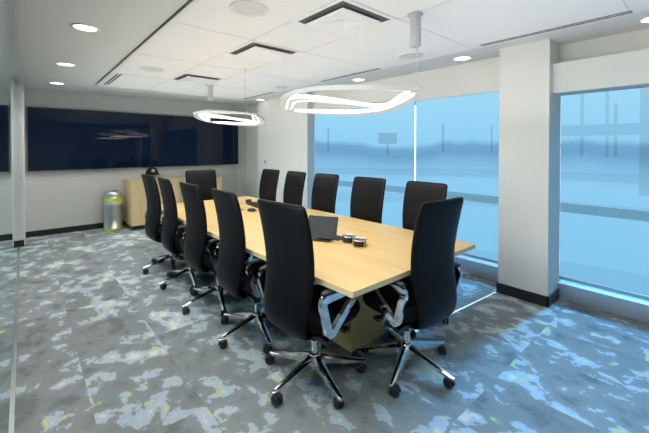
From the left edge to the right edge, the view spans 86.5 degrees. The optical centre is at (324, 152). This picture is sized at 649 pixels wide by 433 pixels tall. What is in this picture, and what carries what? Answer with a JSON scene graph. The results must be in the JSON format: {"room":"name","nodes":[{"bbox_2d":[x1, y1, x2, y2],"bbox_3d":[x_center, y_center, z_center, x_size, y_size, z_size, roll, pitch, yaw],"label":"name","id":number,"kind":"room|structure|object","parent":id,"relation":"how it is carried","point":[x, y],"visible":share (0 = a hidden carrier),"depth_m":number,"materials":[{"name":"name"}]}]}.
{"room":"conference room","nodes":[
{"label":"conference room","id":0,"kind":"room"},
{"bbox_2d":[236,106,245,196],"bbox_3d":[-3.496,0.142,7.211,4.390,2.520,0.180,-1,1,-41],"label":"wall","id":1,"kind":"structure","parent":0,"point":[241,178],"depth_m":8.38,"materials":[{"name":"grey paint"}]},
{"bbox_2d":[24,87,236,231],"bbox_3d":[-3.562,0.095,7.021,3.840,2.419,0.018,-1,1,-41],"label":"wall","id":2,"kind":"structure","parent":1,"relation":"attached to","point":[59,198],"depth_m":6.29,"materials":[{"name":"paint"}]},
{"bbox_2d":[25,220,124,237],"bbox_3d":[-3.455,1.354,7.111,4.100,0.100,0.012,-1,1,-41],"label":"baseboard","id":3,"kind":"structure","parent":2,"relation":"attached to","point":[97,225],"depth_m":6.10,"materials":[{"name":"black"}]},
{"bbox_2d":[27,107,151,170],"bbox_3d":[-4.228,-0.238,6.368,1.903,1.078,0.059,-1,1,-41],"label":"display","id":4,"kind":"object","parent":2,"relation":"attached to","point":[66,139],"visible":1,"depth_m":6.26,"materials":[{"name":"black glass"}]},
{"bbox_2d":[145,167,159,174],"bbox_3d":[-3.483,0.368,6.994,0.250,0.155,0.130,-1,1,-41],"label":"camera","id":5,"kind":"object","parent":2,"relation":"attached to","point":[151,171],"depth_m":6.99,"materials":[{"name":"black plastic"}]},
{"bbox_2d":[152,114,237,166],"bbox_3d":[-2.791,-0.254,7.623,1.904,1.078,0.059,-1,1,-41],"label":"display","id":6,"kind":"object","parent":2,"relation":"attached to","point":[184,141],"visible":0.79,"depth_m":7.50,"materials":[{"name":"black glass"}]},
{"bbox_2d":[14,225,648,432],"bbox_3d":[-0.240,1.473,3.512,4.375,0.050,10.100,-1,1,-41],"label":"floor","id":7,"kind":"structure","parent":0,"point":[111,338],"depth_m":2.37,"materials":[{"name":"carpet"}]},
{"bbox_2d":[10,0,19,432],"bbox_3d":[-1.814,0.207,1.988,0.050,2.520,9.900,-1,1,-41],"label":"track rail","id":8,"kind":"object","parent":7,"relation":"on","point":[13,13],"visible":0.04,"depth_m":2.68,"materials":[{"name":"silver metal"}]},
{"bbox_2d":[0,0,18,432],"bbox_3d":[-2.721,0.199,3.019,0.010,2.470,5.834,-1,1,-41],"label":"glass wall","id":9,"kind":"structure","parent":8,"relation":"in","point":[9,225],"depth_m":1.70,"materials":[{"name":"clear glass"}]},
{"bbox_2d":[17,81,25,246],"bbox_3d":[-4.854,0.164,5.464,0.155,2.520,0.665,-1,1,-41],"label":"end post","id":10,"kind":"object","parent":7,"relation":"on","point":[21,159],"visible":0.45,"depth_m":5.24,"materials":[{"name":"white metal"}]},
{"bbox_2d":[103,190,122,230],"bbox_3d":[-3.910,1.053,6.382,0.316,0.717,0.316,-1,1,-41],"label":"waste bin","id":11,"kind":"object","parent":7,"relation":"on","point":[113,208],"visible":1,"depth_m":6.26,"materials":[{"name":"grey metal"}]},
{"bbox_2d":[123,180,182,230],"bbox_3d":[-3.372,0.973,6.752,0.860,0.869,0.630,-1,1,-41],"label":"base cabinet","id":12,"kind":"object","parent":7,"relation":"on","point":[135,205],"depth_m":6.35,"materials":[{"name":"brown wood"}]},
{"bbox_2d":[131,176,185,183],"bbox_3d":[-3.046,0.522,7.028,1.736,0.025,0.636,-1,1,-41],"label":"countertop","id":13,"kind":"structure","parent":12,"relation":"on","point":[181,177],"depth_m":6.90,"materials":[{"name":"beige wood"}]},
{"bbox_2d":[141,174,184,274],"bbox_3d":[-1.937,0.847,4.335,0.666,1.178,0.693,-1,1,-44],"label":"chair","id":14,"kind":"object","parent":7,"relation":"on","point":[153,226],"visible":0.58,"depth_m":4.10,"materials":[{"name":"black leather"}]},
{"bbox_2d":[157,177,215,291],"bbox_3d":[-1.502,0.853,3.849,0.660,1.178,0.663,-1,1,-39],"label":"chair","id":15,"kind":"object","parent":7,"relation":"on","point":[172,240],"visible":0.62,"depth_m":3.62,"materials":[{"name":"black fabric"}]},
{"bbox_2d":[185,169,216,200],"bbox_3d":[-1.656,0.840,4.914,0.693,1.178,0.666,-1,1,-39],"label":"chair","id":16,"kind":"object","parent":7,"relation":"on","point":[205,181],"visible":0.17,"depth_m":5.09,"materials":[{"name":"black fabric"}]},
{"bbox_2d":[183,176,221,202],"bbox_3d":[-2.724,0.966,7.318,0.860,0.869,0.630,-1,1,-41],"label":"base cabinet","id":17,"kind":"object","parent":7,"relation":"on","point":[219,179],"depth_m":7.33,"materials":[{"name":"brown wood"}]},
{"bbox_2d":[179,182,251,316],"bbox_3d":[-1.048,0.860,3.333,0.666,1.178,0.693,-1,1,-42],"label":"chair","id":18,"kind":"object","parent":7,"relation":"on","point":[199,256],"visible":0.75,"depth_m":3.10,"materials":[{"name":"black fabric"}]},
{"bbox_2d":[211,188,272,353],"bbox_3d":[-0.554,0.866,2.779,0.660,1.178,0.663,-1,1,-39],"label":"chair","id":19,"kind":"object","parent":7,"relation":"on","point":[236,276],"visible":0.79,"depth_m":2.56,"materials":[{"name":"black fabric"}]},
{"bbox_2d":[249,169,279,257],"bbox_3d":[-1.015,0.838,5.073,0.660,1.178,0.663,-1,1,-43],"label":"chair","id":20,"kind":"object","parent":7,"relation":"on","point":[268,184],"visible":0.15,"depth_m":5.19,"materials":[{"name":"black leather"}]},
{"bbox_2d":[253,171,305,258],"bbox_3d":[-0.582,0.844,4.582,0.666,1.178,0.693,-1,1,-40],"label":"chair","id":21,"kind":"object","parent":7,"relation":"on","point":[293,187],"visible":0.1,"depth_m":4.71,"materials":[{"name":"black leather"}]},
{"bbox_2d":[257,199,365,408],"bbox_3d":[-0.090,0.873,2.243,0.693,1.178,0.666,1,1,44],"label":"chair","id":22,"kind":"object","parent":7,"relation":"on","point":[299,304],"visible":0.96,"depth_m":2.03,"materials":[{"name":"black fabric"}]},
{"bbox_2d":[161,196,474,352],"bbox_3d":[-0.537,1.074,3.640,1.444,0.742,3.660,-1,1,-41],"label":"conference table","id":23,"kind":"object","parent":7,"relation":"on","point":[382,257],"visible":0.42,"depth_m":2.59,"materials":[{"name":"brown wood"}]},
{"bbox_2d":[246,202,257,207],"bbox_3d":[-0.888,0.681,4.530,0.140,0.021,0.420,0,1,-33],"label":"keyboard","id":24,"kind":"object","parent":23,"relation":"on","point":[254,204],"visible":0.52,"depth_m":4.56,"materials":[{"name":"black plastic"}]},
{"bbox_2d":[309,215,337,241],"bbox_3d":[-0.014,0.617,2.842,0.256,0.190,0.130,0,1,21],"label":"laptop","id":25,"kind":"object","parent":23,"relation":"on","point":[323,228],"visible":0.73,"depth_m":2.81,"materials":[{"name":"black plastic"}]},
{"bbox_2d":[342,234,354,242],"bbox_3d":[0.195,0.689,2.780,0.107,0.047,0.107,-1,1,-41],"label":"coasters","id":26,"kind":"object","parent":23,"relation":"on","point":[347,238],"visible":0.96,"depth_m":2.75,"materials":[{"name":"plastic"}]},
{"bbox_2d":[353,237,366,246],"bbox_3d":[0.273,0.690,2.669,0.107,0.047,0.107,-1,1,-41],"label":"coasters","id":27,"kind":"object","parent":23,"relation":"on","point":[359,241],"visible":1,"depth_m":2.64,"materials":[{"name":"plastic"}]},
{"bbox_2d":[311,173,338,213],"bbox_3d":[-0.179,0.850,4.117,0.660,1.178,0.663,-1,1,-41],"label":"chair","id":28,"kind":"object","parent":7,"relation":"on","point":[324,192],"visible":0.23,"depth_m":4.23,"materials":[{"name":"black leather"}]},
{"bbox_2d":[350,176,385,223],"bbox_3d":[0.306,0.857,3.567,0.666,1.178,0.693,-1,1,-43],"label":"chair","id":29,"kind":"object","parent":7,"relation":"on","point":[367,198],"visible":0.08,"depth_m":3.70,"materials":[{"name":"black leather"}]},
{"bbox_2d":[352,197,463,397],"bbox_3d":[0.582,0.872,2.362,0.663,1.178,0.660,-1,1,-37],"label":"chair","id":30,"kind":"object","parent":7,"relation":"on","point":[425,297],"visible":0.96,"depth_m":2.14,"materials":[{"name":"black fabric"}]},
{"bbox_2d":[402,181,448,337],"bbox_3d":[0.737,0.863,3.070,0.660,1.178,0.663,-1,1,-39],"label":"chair","id":31,"kind":"object","parent":7,"relation":"on","point":[417,194],"visible":0.21,"depth_m":3.24,"materials":[{"name":"black fabric"}]},
{"bbox_2d":[415,292,495,331],"bbox_3d":[1.231,1.451,3.185,1.352,0.001,0.134,-1,1,-41],"label":"floor strip","id":32,"kind":"object","parent":7,"relation":"on","point":[469,304],"depth_m":3.31,"materials":[{"name":"silver metal"}]},
{"bbox_2d":[15,0,648,106],"bbox_3d":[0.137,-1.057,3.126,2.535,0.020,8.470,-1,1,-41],"label":"ceiling","id":33,"kind":"structure","parent":0,"point":[472,24],"depth_m":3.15,"materials":[{"name":"white paint"}]},
{"bbox_2d":[48,82,64,84],"bbox_3d":[-4.194,-1.091,5.404,0.211,0.008,0.211,0,1,4],"label":"recessed light","id":34,"kind":"object","parent":33,"relation":"in","point":[58,83],"depth_m":5.42,"materials":[{"name":"white plastic"}]},
{"bbox_2d":[55,62,75,66],"bbox_3d":[-3.149,-1.076,4.192,0.211,0.008,0.211,0,1,4],"label":"recessed light","id":35,"kind":"object","parent":33,"relation":"in","point":[57,63],"depth_m":4.20,"materials":[{"name":"white"}]},
{"bbox_2d":[70,23,99,32],"bbox_3d":[-2.029,-1.060,2.926,0.211,0.008,0.211,0,1,4],"label":"recessed light","id":36,"kind":"object","parent":33,"relation":"in","point":[94,29],"depth_m":2.91,"materials":[{"name":"white"}]},
{"bbox_2d":[140,67,164,71],"bbox_3d":[-2.168,-1.058,4.354,0.271,0.009,0.296,-1,1,-41],"label":"ceiling speaker","id":37,"kind":"object","parent":33,"relation":"attached to","point":[151,69],"depth_m":4.37,"materials":[{"name":"white plastic"}]},
{"bbox_2d":[169,73,223,84],"bbox_3d":[-1.840,-1.055,4.990,0.596,0.029,0.596,-1,1,-41],"label":"ceiling vent","id":38,"kind":"object","parent":33,"relation":"in","point":[184,77],"depth_m":4.92,"materials":[{"name":"white metal"}]},
{"bbox_2d":[193,69,264,125],"bbox_3d":[-1.366,-0.737,4.938,0.950,0.663,1.544,-1,1,-41],"label":"pendant light","id":39,"kind":"object","parent":33,"relation":"hanging from","point":[202,115],"visible":1,"depth_m":4.90,"materials":[{"name":"grey"}]},
{"bbox_2d":[229,1,268,16],"bbox_3d":[-0.542,-1.034,2.474,0.280,0.009,0.287,-1,1,-41],"label":"ceiling speaker","id":40,"kind":"object","parent":33,"relation":"attached to","point":[249,8],"depth_m":2.47,"materials":[{"name":"white plastic"}]},
{"bbox_2d":[224,40,301,62],"bbox_3d":[-0.646,-1.038,3.623,0.596,0.029,0.596,-1,1,-41],"label":"ceiling vent","id":41,"kind":"object","parent":33,"relation":"in","point":[254,50],"depth_m":3.55,"materials":[{"name":"white metal"}]},
{"bbox_2d":[273,85,290,88],"bbox_3d":[-0.687,-1.073,5.599,0.276,0.009,0.291,-1,1,-41],"label":"ceiling speaker","id":42,"kind":"object","parent":33,"relation":"attached to","point":[278,86],"depth_m":5.64,"materials":[{"name":"white"}]},
{"bbox_2d":[291,0,397,37],"bbox_3d":[0.149,-1.027,2.713,0.596,0.029,0.596,-1,1,-41],"label":"ceiling vent","id":43,"kind":"object","parent":33,"relation":"in","point":[343,18],"depth_m":2.64,"materials":[{"name":"white metal"}]},
{"bbox_2d":[279,11,423,115],"bbox_3d":[0.135,-0.716,3.189,0.950,0.663,1.773,-1,1,-41],"label":"pendant light","id":44,"kind":"object","parent":33,"relation":"hanging from","point":[290,99],"visible":0.98,"depth_m":2.96,"materials":[{"name":"grey"}]},
{"bbox_2d":[352,78,365,80],"bbox_3d":[0.507,-1.087,5.130,0.211,0.008,0.211,0,1,4],"label":"recessed light","id":45,"kind":"object","parent":33,"relation":"in","point":[355,79],"depth_m":5.11,"materials":[{"name":"white plastic"}]},
{"bbox_2d":[96,0,648,99],"bbox_3d":[0.128,-1.056,3.136,2.589,0.023,8.497,-1,1,-41],"label":"grid","id":46,"kind":"object","parent":33,"relation":"attached to","point":[175,18],"depth_m":3.23,"materials":[{"name":"grey metal"}]},
{"bbox_2d":[398,52,423,59],"bbox_3d":[0.927,-1.050,3.717,0.291,0.009,0.282,-1,1,-41],"label":"ceiling speaker","id":47,"kind":"object","parent":33,"relation":"attached to","point":[410,55],"depth_m":3.72,"materials":[{"name":"white"}]},
{"bbox_2d":[452,56,472,60],"bbox_3d":[1.567,-1.072,3.917,0.211,0.008,0.211,0,1,4],"label":"recessed light","id":48,"kind":"object","parent":33,"relation":"in","point":[460,58],"depth_m":3.92,"materials":[{"name":"white"}]},
{"bbox_2d":[637,16,648,23],"bbox_3d":[2.605,-1.057,2.713,0.211,0.008,0.211,0,1,4],"label":"recessed light","id":49,"kind":"object","parent":33,"relation":"in","point":[645,20],"depth_m":2.76,"materials":[{"name":"white"}]},
{"bbox_2d":[246,28,648,302],"bbox_3d":[1.266,0.174,4.679,0.650,2.520,9.900,-1,1,-41],"label":"wall","id":50,"kind":"structure","parent":0,"point":[532,83],"depth_m":3.42,"materials":[{"name":"grey paint"}]},
{"bbox_2d":[496,282,550,307],"bbox_3d":[1.948,1.400,3.411,0.012,0.100,0.474,-1,1,-41],"label":"baseboard","id":51,"kind":"structure","parent":50,"relation":"attached to","point":[536,298],"depth_m":3.38,"materials":[{"name":"black"}]},
{"bbox_2d":[414,102,648,300],"bbox_3d":[2.246,0.289,3.864,0.170,2.010,6.980,-1,1,-41],"label":"window","id":52,"kind":"structure","parent":50,"relation":"in","point":[415,148],"depth_m":4.83,"materials":[{"name":"white metal"}]},
{"bbox_2d":[315,91,498,262],"bbox_3d":[0.911,0.264,5.125,0.024,1.948,3.244,-1,1,-41],"label":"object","id":53,"kind":"structure","parent":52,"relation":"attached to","point":[457,138],"depth_m":4.57,"materials":[{"name":"blue glass"}]},
{"bbox_2d":[559,87,648,299],"bbox_3d":[2.584,0.348,3.212,0.024,1.828,0.654,-1,1,-41],"label":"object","id":54,"kind":"structure","parent":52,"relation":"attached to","point":[604,206],"depth_m":3.19,"materials":[{"name":"blue glass"}]},
{"bbox_2d":[454,256,648,323],"bbox_3d":[2.103,1.368,3.752,0.070,0.155,6.980,-1,1,-41],"label":"trim","id":55,"kind":"structure","parent":50,"relation":"attached to","point":[634,309],"depth_m":3.25,"materials":[{"name":"silver metal"}]},
{"bbox_2d":[549,288,558,304],"bbox_3d":[2.255,1.400,3.373,0.340,0.100,0.012,-1,1,-41],"label":"baseboard","id":56,"kind":"structure","parent":50,"relation":"attached to","point":[554,295],"depth_m":3.35,"materials":[{"name":"black rubber"}]}
]}

